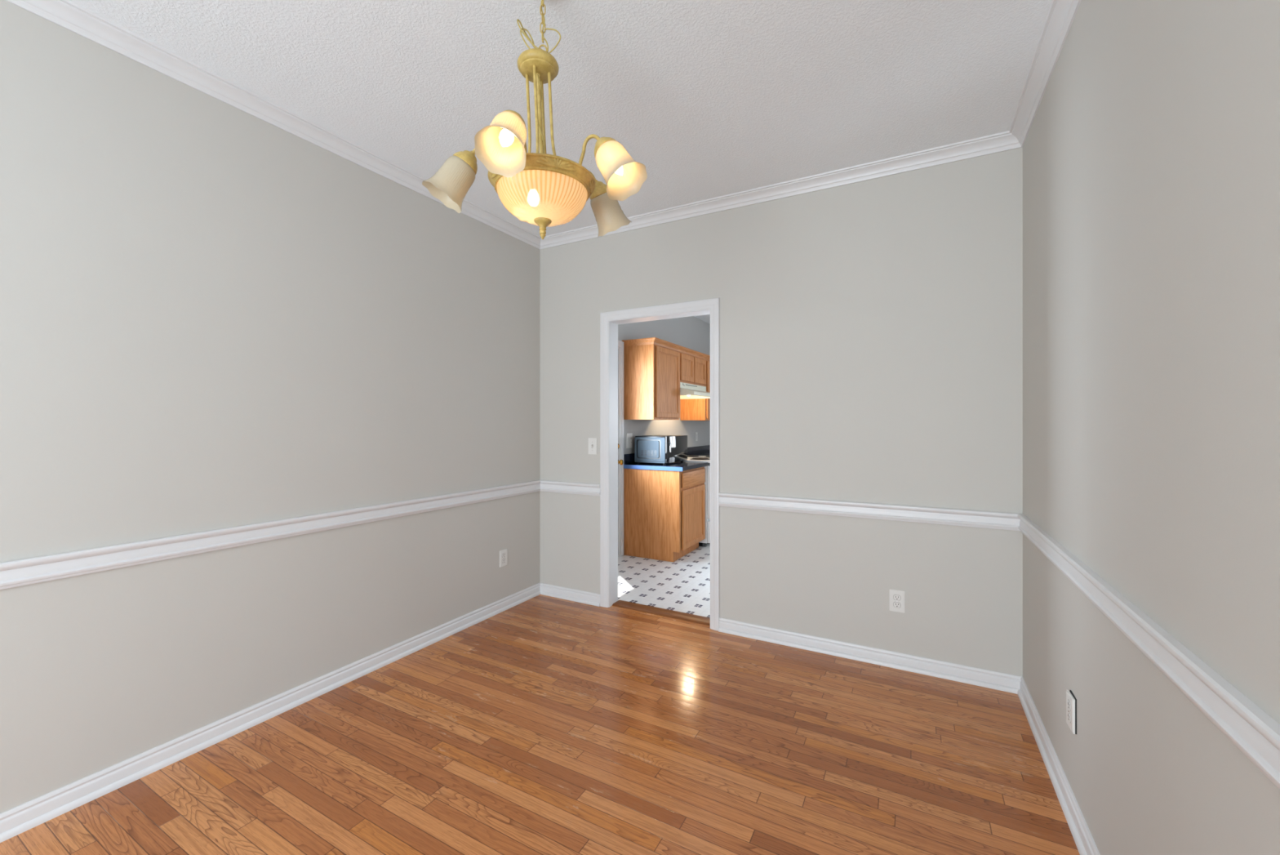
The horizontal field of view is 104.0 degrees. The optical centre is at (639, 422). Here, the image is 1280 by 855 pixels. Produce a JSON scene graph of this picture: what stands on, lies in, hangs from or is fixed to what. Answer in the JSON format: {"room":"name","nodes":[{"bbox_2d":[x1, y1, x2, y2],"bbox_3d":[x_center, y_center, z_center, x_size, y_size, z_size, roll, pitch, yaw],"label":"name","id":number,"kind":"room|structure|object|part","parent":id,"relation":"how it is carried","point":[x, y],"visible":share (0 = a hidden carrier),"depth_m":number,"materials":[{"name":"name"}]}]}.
{"room":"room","nodes":[
{"label":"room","id":0,"kind":"room"},
{"bbox_2d":[0,0,710,813],"bbox_3d":[-1.125,-0.048,3.369,0.150,2.715,10.000,0,0,29],"label":"wall","id":1,"kind":"structure","parent":0,"point":[213,316],"depth_m":2.07,"materials":[{"name":"beige paint"}]},
{"bbox_2d":[0,582,540,842],"bbox_3d":[-1.659,1.270,2.208,0.024,0.080,3.750,0,0,29],"label":"baseboard","id":2,"kind":"structure","parent":1,"relation":"attached to","point":[14,821],"depth_m":2.05,"materials":[{"name":"white paint"}]},
{"bbox_2d":[0,480,540,589],"bbox_3d":[-1.659,0.481,2.208,0.024,0.084,3.750,0,0,29],"label":"trim","id":3,"kind":"structure","parent":1,"relation":"attached to","point":[14,573],"depth_m":2.05,"materials":[{"name":"white paint"}]},
{"bbox_2d":[4,0,541,249],"bbox_3d":[-1.642,-1.372,2.199,0.062,0.066,3.750,0,0,29],"label":"trim","id":4,"kind":"structure","parent":1,"relation":"attached to","point":[66,14],"depth_m":2.08,"materials":[{"name":"white paint"}]},
{"bbox_2d":[499,548,507,567],"bbox_3d":[-0.957,0.947,3.512,0.008,0.114,0.074,0,0,29],"label":"wall outlet","id":5,"kind":"object","parent":1,"relation":"attached to","point":[503,553],"visible":1,"depth_m":3.51,"materials":[{"name":"white plastic"}]},
{"bbox_2d":[617,346,619,556],"bbox_3d":[-0.474,0.280,4.540,0.134,2.060,0.910,0,0,29],"label":"trim","id":6,"kind":"structure","parent":1,"relation":"attached to","point":[618,347],"depth_m":4.90,"materials":[{"name":"white paint"}]},
{"bbox_2d":[617,340,623,556],"bbox_3d":[-0.410,0.253,4.508,0.017,2.115,1.025,0,0,29],"label":"door","id":7,"kind":"structure","parent":1,"relation":"attached to","point":[620,344],"depth_m":4.92,"materials":[{"name":"white paint"}]},
{"bbox_2d":[617,443,623,465],"bbox_3d":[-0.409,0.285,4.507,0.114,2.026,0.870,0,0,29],"label":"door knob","id":8,"kind":"structure","parent":1,"relation":"in","point":[620,462],"depth_m":4.83,"materials":[{"name":"gold metal"}]},
{"bbox_3d":[-0.197,0.379,4.851,0.070,0.064,0.064,0,0,29],"label":"knob","id":9,"kind":"part","parent":8,"relation":"part of","materials":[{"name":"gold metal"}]},
{"bbox_2d":[626,432,632,448],"bbox_3d":[-0.106,0.178,5.074,0.009,0.150,0.118,0,0,29],"label":"wall outlet","id":10,"kind":"object","parent":1,"relation":"attached to","point":[628,436],"visible":1,"depth_m":5.07,"materials":[{"name":"white plastic"}]},
{"bbox_2d":[623,453,637,464],"bbox_3d":[-0.004,0.360,5.249,0.019,0.100,0.650,0,0,29],"label":"backsplash","id":11,"kind":"structure","parent":1,"relation":"attached to","point":[628,458],"depth_m":5.03,"materials":[{"name":"black laminate"}]},
{"bbox_2d":[622,337,682,419],"bbox_3d":[0.139,-0.427,5.144,0.369,0.784,0.647,0,0,29],"label":"upper cabinet","id":12,"kind":"object","parent":1,"relation":"attached to","point":[651,366],"visible":1,"depth_m":4.93,"materials":[{"name":"brown wood"}]},
{"bbox_3d":[0.139,-0.791,5.144,0.369,0.056,0.647,0,0,29],"label":"crown","id":13,"kind":"part","parent":12,"relation":"part of","materials":[{"name":"brown wood"}]},
{"bbox_3d":[0.267,-0.405,5.097,0.018,0.740,0.607,0,0,29],"label":"frame","id":14,"kind":"part","parent":12,"relation":"part of","materials":[{"name":"brown wood"}]},
{"bbox_3d":[0.289,-0.404,5.098,0.019,0.698,0.554,0,0,29],"label":"door","id":15,"kind":"part","parent":12,"relation":"part of","materials":[{"name":"brown wood"}]},
{"bbox_3d":[0.287,-0.404,5.099,0.010,0.606,0.462,0,0,29],"label":"panel","id":16,"kind":"part","parent":12,"relation":"part of","materials":[{"name":"brown wood"}]},
{"bbox_2d":[679,346,708,386],"bbox_3d":[0.477,-0.630,5.765,0.369,0.377,0.763,0,0,29],"label":"upper cabinet","id":17,"kind":"object","parent":1,"relation":"attached to","point":[692,362],"visible":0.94,"depth_m":5.64,"materials":[{"name":"brown wood"}]},
{"bbox_3d":[0.523,-0.608,5.528,0.019,0.291,0.356,0,0,29],"label":"door","id":18,"kind":"part","parent":17,"relation":"part of","materials":[{"name":"brown wood"}]},
{"bbox_3d":[0.521,-0.608,5.529,0.010,0.189,0.254,0,0,29],"label":"panel","id":19,"kind":"part","parent":17,"relation":"part of","materials":[{"name":"brown wood"}]},
{"bbox_3d":[0.621,-0.791,5.687,0.040,0.056,0.763,0,0,29],"label":"crown","id":20,"kind":"part","parent":17,"relation":"part of","materials":[{"name":"brown wood"}]},
{"bbox_3d":[0.702,-0.608,5.857,0.019,0.291,0.354,0,0,29],"label":"door","id":21,"kind":"part","parent":17,"relation":"part of","materials":[{"name":"brown wood"}]},
{"bbox_3d":[0.701,-0.608,5.858,0.010,0.189,0.252,0,0,29],"label":"panel","id":22,"kind":"part","parent":17,"relation":"part of","materials":[{"name":"brown wood"}]},
{"bbox_2d":[680,355,710,420],"bbox_3d":[0.886,-0.427,6.518,0.369,0.784,0.945,0,0,29],"label":"upper cabinet","id":23,"kind":"object","parent":1,"relation":"attached to","point":[693,409],"visible":0.24,"depth_m":6.09,"materials":[{"name":"brown wood"}]},
{"bbox_3d":[1.006,-0.405,6.453,0.018,0.740,0.945,0,0,29],"label":"frame","id":24,"kind":"part","parent":23,"relation":"part of","materials":[{"name":"brown wood"}]},
{"bbox_3d":[0.914,-0.404,6.247,0.019,0.698,0.425,0,0,29],"label":"door","id":25,"kind":"part","parent":23,"relation":"part of","materials":[{"name":"brown wood"}]},
{"bbox_3d":[0.913,-0.404,6.247,0.010,0.606,0.333,0,0,29],"label":"panel","id":26,"kind":"part","parent":23,"relation":"part of","materials":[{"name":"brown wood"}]},
{"bbox_2d":[680,382,710,399],"bbox_3d":[0.536,-0.367,5.733,0.498,0.143,0.762,0,0,29],"label":"range hood","id":27,"kind":"object","parent":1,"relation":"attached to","point":[687,391],"visible":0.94,"depth_m":5.59,"materials":[{"name":"white metal"}]},
{"bbox_3d":[0.357,-0.367,5.405,0.498,0.143,0.016,0,0,29],"label":"panel","id":28,"kind":"part","parent":27,"relation":"part of","materials":[{"name":"white metal"}]},
{"bbox_2d":[695,431,697,440],"bbox_3d":[0.752,0.179,6.651,0.008,0.114,0.070,0,0,29],"label":"wall outlet","id":29,"kind":"object","parent":1,"relation":"attached to","point":[696,433],"visible":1,"depth_m":6.65,"materials":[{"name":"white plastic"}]},
{"bbox_2d":[0,542,1079,854],"bbox_3d":[1.351,1.360,3.159,4.700,0.100,8.300,0,0,29],"label":"floor","id":30,"kind":"structure","parent":0,"point":[544,724],"depth_m":1.94,"materials":[{"name":"brown wood"}]},
{"bbox_2d":[623,466,705,561],"bbox_3d":[0.263,0.879,5.099,0.625,0.858,0.643,0,0,29],"label":"base cabinet","id":31,"kind":"object","parent":30,"relation":"on","point":[664,510],"visible":0.98,"depth_m":4.83,"materials":[{"name":"brown wood"}]},
{"bbox_2d":[623,453,708,471],"bbox_3d":[0.269,0.379,5.091,0.651,0.138,0.667,0,0,29],"label":"countertop","id":32,"kind":"structure","parent":31,"relation":"on","point":[628,459],"depth_m":4.90,"materials":[{"name":"black laminate"}]},
{"bbox_2d":[634,435,687,464],"bbox_3d":[0.237,0.270,5.186,0.394,0.280,0.507,0,0,29],"label":"microwave","id":33,"kind":"object","parent":32,"relation":"on","point":[663,449],"visible":1,"depth_m":5.00,"materials":[{"name":"black metal"}]},
{"bbox_3d":[0.084,0.260,4.993,0.235,0.172,0.011,0,0,29],"label":"vent plate","id":34,"kind":"part","parent":33,"relation":"part of","materials":[{"name":"grey glass"}]},
{"bbox_3d":[0.098,0.268,4.984,0.339,0.252,0.013,0,0,29],"label":"panel","id":35,"kind":"part","parent":33,"relation":"part of","materials":[{"name":"blue paint"}]},
{"bbox_3d":[0.378,0.263,5.112,0.022,0.266,0.501,0,0,29],"label":"door","id":36,"kind":"part","parent":33,"relation":"part of","materials":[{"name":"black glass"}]},
{"bbox_3d":[0.513,0.831,4.963,0.018,0.762,0.643,0,0,29],"label":"frame","id":37,"kind":"part","parent":31,"relation":"part of","materials":[{"name":"brown wood"}]},
{"bbox_3d":[0.537,0.544,4.968,0.019,0.145,0.562,0,0,29],"label":"drawer","id":38,"kind":"part","parent":31,"relation":"part of","materials":[{"name":"brown wood"}]},
{"bbox_3d":[0.537,0.921,4.968,0.019,0.567,0.562,0,0,29],"label":"door","id":39,"kind":"part","parent":31,"relation":"part of","materials":[{"name":"brown wood"}]},
{"bbox_3d":[0.535,0.921,4.969,0.010,0.465,0.460,0,0,29],"label":"panel","id":40,"kind":"part","parent":31,"relation":"part of","materials":[{"name":"brown wood"}]},
{"bbox_2d":[683,454,710,546],"bbox_3d":[0.647,0.808,5.707,0.703,0.996,0.760,0,0,29],"label":"range","id":41,"kind":"object","parent":30,"relation":"on","point":[695,458],"visible":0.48,"depth_m":5.25,"materials":[{"name":"white metal"}]},
{"bbox_2d":[683,455,710,462],"bbox_3d":[0.627,0.406,5.718,0.656,0.021,0.760,0,0,29],"label":"cooktop","id":42,"kind":"object","parent":41,"relation":"in","point":[690,458],"depth_m":5.43,"materials":[{"name":"white metal"}]},
{"bbox_3d":[0.902,0.728,5.569,0.038,0.560,0.746,0,0,29],"label":"oven door","id":43,"kind":"part","parent":41,"relation":"part of","materials":[{"name":"white metal"}]},
{"bbox_3d":[0.900,1.146,5.569,0.034,0.228,0.746,0,0,29],"label":"drawer","id":44,"kind":"part","parent":41,"relation":"part of","materials":[{"name":"white metal"}]},
{"bbox_3d":[1.088,0.879,6.633,0.607,0.858,1.250,0,0,29],"label":"base cabinet","id":45,"kind":"object","parent":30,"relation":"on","visible":0},
{"bbox_2d":[687,444,710,455],"bbox_3d":[1.106,0.379,6.629,0.651,0.138,1.280,0,0,29],"label":"countertop","id":46,"kind":"structure","parent":45,"relation":"on","point":[700,450],"depth_m":6.64,"materials":[{"name":"black laminate"}]},
{"bbox_2d":[69,0,1052,324],"bbox_3d":[0.873,-1.465,2.281,4.700,0.120,10.300,0,0,29],"label":"ceiling","id":47,"kind":"structure","parent":0,"point":[714,98],"depth_m":2.01,"materials":[{"name":"white paint"}]},
{"bbox_2d":[422,0,647,239],"bbox_3d":[-0.299,-0.992,1.564,0.690,0.826,0.578,0,0,-26],"label":"chandelier","id":48,"kind":"object","parent":47,"relation":"hanging from","point":[542,189],"visible":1,"depth_m":1.50,"materials":[{"name":"beige metal"}]},
{"bbox_3d":[-0.592,-0.737,1.536,0.150,0.161,0.142,0,0,29],"label":"lamp shade","id":49,"kind":"part","parent":48,"relation":"part of","materials":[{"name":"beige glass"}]},
{"bbox_3d":[-0.348,-0.737,1.298,0.130,0.161,0.151,0,0,29],"label":"lamp shade","id":50,"kind":"part","parent":48,"relation":"part of","materials":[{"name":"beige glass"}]},
{"bbox_3d":[-0.351,-0.750,1.318,0.038,0.068,0.046,0,0,29],"label":"bulb","id":51,"kind":"part","parent":48,"relation":"part of","materials":[{"name":"white glass"}]},
{"bbox_3d":[-0.363,-0.934,1.585,0.037,0.338,0.011,0,0,8],"label":"rod","id":52,"kind":"part","parent":48,"relation":"part of","materials":[{"name":"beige metal"}]},
{"bbox_3d":[-0.317,-0.934,1.529,0.018,0.338,0.044,0,0,-18],"label":"rod","id":53,"kind":"part","parent":48,"relation":"part of","materials":[{"name":"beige metal"}]},
{"bbox_3d":[-0.315,-1.263,1.574,0.142,0.224,0.040,0,0,3],"label":"lamp cord","id":54,"kind":"part","parent":48,"relation":"part of","materials":[{"name":"gold metal"}]},
{"bbox_3d":[-0.308,-0.936,1.580,0.042,0.332,0.040,0,0,29],"label":"stem","id":55,"kind":"part","parent":48,"relation":"part of","materials":[{"name":"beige metal"}]},
{"bbox_3d":[-0.314,-0.960,1.580,0.026,0.272,0.022,0,0,1],"label":"stem cord","id":56,"kind":"part","parent":48,"relation":"part of","materials":[{"name":"gold metal"}]},
{"bbox_3d":[-0.307,-0.686,1.580,0.283,0.096,0.283,0,0,29],"label":"lamp shade","id":57,"kind":"part","parent":48,"relation":"part of","materials":[{"name":"beige glass"}]},
{"bbox_3d":[-0.307,-1.292,1.580,0.014,0.180,0.014,0,0,-41],"label":"chain","id":58,"kind":"part","parent":48,"relation":"part of","materials":[{"name":"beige metal"}]},
{"bbox_3d":[-0.305,-0.934,1.630,0.017,0.338,0.047,0,0,29],"label":"rod","id":59,"kind":"part","parent":48,"relation":"part of","materials":[{"name":"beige metal"}]},
{"bbox_3d":[-0.262,-0.934,1.574,0.057,0.338,0.010,0,0,5],"label":"rod","id":60,"kind":"part","parent":48,"relation":"part of","materials":[{"name":"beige metal"}]},
{"bbox_3d":[-0.152,-0.814,1.498,0.090,0.097,0.020,0,0,29],"label":"arm","id":61,"kind":"part","parent":48,"relation":"part of","materials":[{"name":"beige metal"}]},
{"bbox_3d":[-0.100,-0.737,1.775,0.131,0.161,0.152,0,0,29],"label":"lamp shade","id":62,"kind":"part","parent":48,"relation":"part of","materials":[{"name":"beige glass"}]},
{"bbox_3d":[-0.071,-0.750,1.457,0.041,0.068,0.040,0,0,-17],"label":"bulb","id":63,"kind":"part","parent":48,"relation":"part of","materials":[{"name":"white glass"}]},
{"bbox_3d":[-0.056,-0.737,1.449,0.156,0.161,0.135,0,0,29],"label":"lamp shade","id":64,"kind":"part","parent":48,"relation":"part of","materials":[{"name":"beige glass"}]},
{"bbox_2d":[539,146,1022,676],"bbox_3d":[0.621,-0.048,3.167,3.110,2.715,0.115,0,0,29],"label":"wall","id":65,"kind":"structure","parent":0,"point":[871,331],"depth_m":2.81,"materials":[{"name":"beige paint"}]},
{"bbox_2d":[539,582,599,606],"bbox_3d":[-0.532,1.270,3.715,0.561,0.080,0.024,0,0,29],"label":"baseboard","id":66,"kind":"structure","parent":65,"relation":"attached to","point":[580,596],"depth_m":3.70,"materials":[{"name":"white paint"}]},
{"bbox_2d":[540,480,599,495],"bbox_3d":[-0.532,0.481,3.715,0.561,0.084,0.024,0,0,29],"label":"trim","id":67,"kind":"structure","parent":65,"relation":"attached to","point":[592,489],"depth_m":3.70,"materials":[{"name":"white paint"}]},
{"bbox_2d":[588,437,596,454],"bbox_3d":[-0.347,0.167,3.617,0.074,0.118,0.020,0,0,29],"label":"light switch","id":68,"kind":"object","parent":65,"relation":"attached to","point":[592,441],"visible":1,"depth_m":3.62,"materials":[{"name":"white plastic"}]},
{"bbox_2d":[600,297,719,631],"bbox_3d":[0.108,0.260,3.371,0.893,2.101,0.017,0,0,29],"label":"trim","id":69,"kind":"structure","parent":65,"relation":"attached to","point":[713,304],"depth_m":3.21,"materials":[{"name":"white paint"}]},
{"bbox_2d":[612,600,710,625],"bbox_3d":[0.161,1.305,3.461,0.759,0.010,0.119,0,0,29],"label":"threshold","id":70,"kind":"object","parent":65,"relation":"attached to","point":[628,605],"depth_m":3.44,"materials":[{"name":"brown wood"}]},
{"bbox_2d":[540,130,1022,248],"bbox_3d":[0.528,-1.372,3.117,2.995,0.066,0.062,0,0,29],"label":"trim","id":71,"kind":"structure","parent":65,"relation":"attached to","point":[1006,140],"depth_m":2.86,"materials":[{"name":"white paint"}]},
{"bbox_2d":[718,492,1020,530],"bbox_3d":[1.176,0.481,2.786,1.541,0.084,0.024,0,0,29],"label":"trim","id":72,"kind":"structure","parent":65,"relation":"attached to","point":[955,517],"depth_m":2.71,"materials":[{"name":"white paint"}]},
{"bbox_2d":[718,617,1022,693],"bbox_3d":[1.176,1.270,2.786,1.541,0.080,0.024,0,0,29],"label":"baseboard","id":73,"kind":"structure","parent":65,"relation":"attached to","point":[992,679],"depth_m":2.72,"materials":[{"name":"white paint"}]},
{"bbox_2d":[888,589,904,613],"bbox_3d":[1.380,0.955,2.684,0.074,0.114,0.008,0,0,29],"label":"wall outlet","id":74,"kind":"object","parent":65,"relation":"attached to","point":[896,597],"visible":1,"depth_m":2.68,"materials":[{"name":"white plastic"}]},
{"bbox_2d":[893,601,901,607],"bbox_3d":[1.378,0.975,2.681,0.037,0.029,0.002,0,0,29],"label":"receptacle","id":75,"kind":"object","parent":74,"relation":"attached to","point":[895,604],"depth_m":2.68,"materials":[{"name":"white plastic"}]},
{"bbox_2d":[893,594,901,600],"bbox_3d":[1.379,0.935,2.682,0.037,0.029,0.001,0,0,29],"label":"receptacle","id":76,"kind":"object","parent":74,"relation":"attached to","point":[895,597],"depth_m":2.68,"materials":[{"name":"white plastic"}]},
{"bbox_2d":[1022,0,1279,854],"bbox_3d":[0.569,-0.048,-0.059,0.115,2.715,5.600,0,0,29],"label":"wall","id":77,"kind":"structure","parent":0,"point":[1151,148],"depth_m":1.10,"materials":[{"name":"beige paint"}]},
{"bbox_2d":[1008,0,1081,146],"bbox_3d":[0.934,-1.372,0.796,0.062,0.066,3.750,0,0,29],"label":"trim","id":78,"kind":"structure","parent":77,"relation":"attached to","point":[1061,14],"depth_m":1.90,"materials":[{"name":"white paint"}]},
{"bbox_2d":[1017,676,1100,854],"bbox_3d":[0.951,1.270,0.787,0.024,0.080,3.750,0,0,29],"label":"baseboard","id":79,"kind":"structure","parent":77,"relation":"attached to","point":[1084,841],"depth_m":1.78,"materials":[{"name":"white paint"}]},
{"bbox_2d":[1066,688,1076,733],"bbox_3d":[1.435,0.959,1.665,0.013,0.116,0.075,0,0,29],"label":"wall outlet","id":80,"kind":"object","parent":77,"relation":"attached to","point":[1071,700],"visible":1,"depth_m":1.65,"materials":[{"name":"white plastic"}]},
{"bbox_2d":[1066,711,1071,722],"bbox_3d":[1.431,0.980,1.667,0.002,0.027,0.034,0,0,27],"label":"receptacle","id":81,"kind":"object","parent":80,"relation":"attached to","point":[1068,713],"depth_m":1.66,"materials":[{"name":"white plastic"}]},
{"bbox_2d":[1066,698,1071,711],"bbox_3d":[1.430,0.941,1.667,0.003,0.029,0.037,0,0,29],"label":"receptacle","id":82,"kind":"object","parent":80,"relation":"attached to","point":[1068,700],"depth_m":1.66,"materials":[{"name":"white plastic"}]},
{"bbox_2d":[1017,513,1279,789],"bbox_3d":[0.951,0.481,0.787,0.024,0.084,3.750,0,0,29],"label":"trim","id":83,"kind":"structure","parent":77,"relation":"attached to","point":[1256,734],"depth_m":0.95,"materials":[{"name":"white paint"}]}
]}

